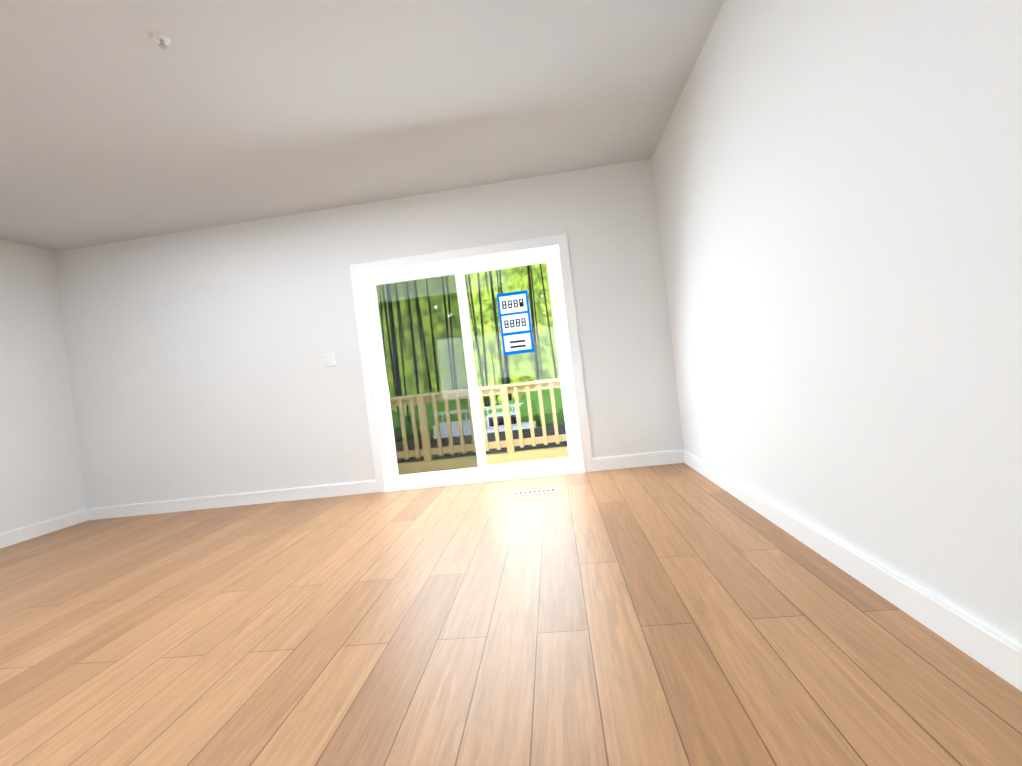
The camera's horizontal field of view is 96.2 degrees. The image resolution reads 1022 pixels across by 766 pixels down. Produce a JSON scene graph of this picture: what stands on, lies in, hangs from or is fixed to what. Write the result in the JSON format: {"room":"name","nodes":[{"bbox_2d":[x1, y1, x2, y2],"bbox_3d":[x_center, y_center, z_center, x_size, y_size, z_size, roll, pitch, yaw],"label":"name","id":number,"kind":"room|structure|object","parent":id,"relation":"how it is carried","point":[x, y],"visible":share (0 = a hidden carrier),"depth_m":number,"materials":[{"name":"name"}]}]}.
{"room":"empty living room","nodes":[
{"label":"empty living room","id":0,"kind":"room"},
{"bbox_2d":[0,239,86,533],"bbox_3d":[-4.940,0.131,-1.700,0.120,2.760,12.720,-7,1,5],"label":"wall","id":1,"kind":"structure","parent":0,"point":[41,476],"depth_m":4.19,"materials":[{"name":"paint"}]},
{"bbox_2d":[0,509,87,547],"bbox_3d":[-4.386,1.351,2.085,0.018,0.115,4.900,-7,1,5],"label":"baseboard","id":2,"kind":"structure","parent":1,"relation":"attached to","point":[12,537],"depth_m":4.11,"materials":[{"name":"white wood"}]},
{"bbox_2d":[0,0,724,251],"bbox_3d":[-1.898,-1.601,1.297,6.000,0.100,6.140,-7,1,5],"label":"ceiling","id":3,"kind":"structure","parent":0,"point":[117,123],"depth_m":2.72,"materials":[{"name":"paint"}]},
{"bbox_2d":[153,34,170,48],"bbox_3d":[-1.618,-1.577,2.126,0.069,0.034,0.070,-7,1,5],"label":"sprinkler","id":4,"kind":"object","parent":3,"relation":"attached to","point":[163,41],"visible":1,"depth_m":2.09,"materials":[{"name":"white metal"}]},
{"bbox_2d":[54,159,683,508],"bbox_3d":[-1.474,-0.298,4.311,5.760,2.660,0.120,-7,1,5],"label":"wall","id":5,"kind":"structure","parent":0,"point":[197,368],"depth_m":4.30,"materials":[{"name":"paint"}]},
{"bbox_2d":[88,480,376,519],"bbox_3d":[-2.699,1.125,4.382,2.935,0.115,0.018,-7,1,5],"label":"baseboard","id":6,"kind":"structure","parent":5,"relation":"attached to","point":[361,487],"depth_m":4.37,"materials":[{"name":"white wood"}]},
{"bbox_2d":[323,353,335,366],"bbox_3d":[-1.690,-0.212,4.267,0.116,0.116,0.009,-7,1,5],"label":"switch plate","id":7,"kind":"object","parent":5,"relation":"attached to","point":[329,360],"visible":1,"depth_m":4.25,"materials":[{"name":"white plastic"}]},
{"bbox_2d":[350,234,593,491],"bbox_3d":[-0.370,-0.152,4.192,2.000,2.115,0.130,-7,1,5],"label":"door frame","id":8,"kind":"structure","parent":5,"relation":"attached to","point":[552,252],"depth_m":4.20,"materials":[{"name":"white plastic"}]},
{"bbox_2d":[497,290,533,354],"bbox_3d":[0.040,-0.544,4.149,0.280,0.560,0.016,-7,1,5],"label":"sign","id":9,"kind":"object","parent":8,"relation":"attached to","point":[515,323],"visible":1,"depth_m":4.14,"materials":[{"name":"paper"}]},
{"bbox_2d":[593,450,683,470],"bbox_3d":[1.110,0.683,4.037,0.765,0.115,0.018,-7,1,5],"label":"baseboard","id":10,"kind":"structure","parent":5,"relation":"attached to","point":[672,456],"depth_m":4.03,"materials":[{"name":"white wood"}]},
{"bbox_2d":[0,463,1021,765],"bbox_3d":[-1.865,1.214,-1.946,6.000,0.100,12.720,-7,1,5],"label":"floor","id":11,"kind":"structure","parent":0,"point":[674,615],"depth_m":1.63,"materials":[{"name":"brown wood"}]},
{"bbox_2d":[512,488,556,495],"bbox_3d":[0.186,0.852,3.579,0.350,0.006,0.100,-7,1,5],"label":"floor vent","id":12,"kind":"object","parent":11,"relation":"in","point":[534,492],"visible":1,"depth_m":3.56,"materials":[{"name":"white plastic"}]},
{"bbox_2d":[651,0,1021,643],"bbox_3d":[0.877,-0.544,-2.227,0.120,2.760,12.720,-7,1,5],"label":"wall","id":13,"kind":"structure","parent":0,"point":[838,189],"depth_m":1.53,"materials":[{"name":"paint"}]},
{"bbox_2d":[680,449,1021,690],"bbox_3d":[1.290,0.694,1.515,0.018,0.115,5.010,-7,1,5],"label":"baseboard","id":14,"kind":"structure","parent":13,"relation":"attached to","point":[997,652],"depth_m":1.53,"materials":[{"name":"white wood"}]},
{"label":"outside","id":15,"kind":"structure","parent":0,"visible":0},
{"bbox_2d":[376,263,559,425],"bbox_3d":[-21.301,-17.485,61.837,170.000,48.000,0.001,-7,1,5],"label":"trees","id":16,"kind":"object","parent":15,"point":[547,371],"depth_m":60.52,"materials":[{"name":"green plant"}]},
{"bbox_2d":[396,407,567,462],"bbox_3d":[4.206,2.312,39.105,160.000,1.700,69.700,-7,1,5],"label":"ground","id":17,"kind":"structure","parent":15,"point":[538,431],"depth_m":20.91,"materials":[{"name":"green plant"}]},
{"bbox_2d":[392,388,564,440],"bbox_3d":[-14.328,3.581,34.917,55.056,3.459,7.503,-7,1,5],"label":"shrubs","id":18,"kind":"object","parent":17,"relation":"on","point":[534,398],"depth_m":31.41,"materials":[{"name":"green plant"}]},
{"bbox_2d":[431,403,535,438],"bbox_3d":[-1.415,2.591,25.799,5.600,2.380,2.100,-7,1,5],"label":"truck","id":19,"kind":"object","parent":17,"relation":"on","point":[500,419],"depth_m":24.92,"materials":[{"name":"white"}]},
{"bbox_2d":[397,446,568,473],"bbox_3d":[-0.380,1.141,5.337,3.850,0.280,2.010,-7,1,5],"label":"deck","id":20,"kind":"object","parent":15,"point":[532,455],"depth_m":5.87,"materials":[{"name":"brown wood"}]},
{"bbox_2d":[390,378,566,461],"bbox_3d":[-0.352,0.669,6.248,3.898,1.230,0.169,-7,1,5],"label":"deck railing","id":21,"kind":"object","parent":20,"relation":"on","point":[516,388],"depth_m":6.19,"materials":[{"name":"brown wood"}]}
]}

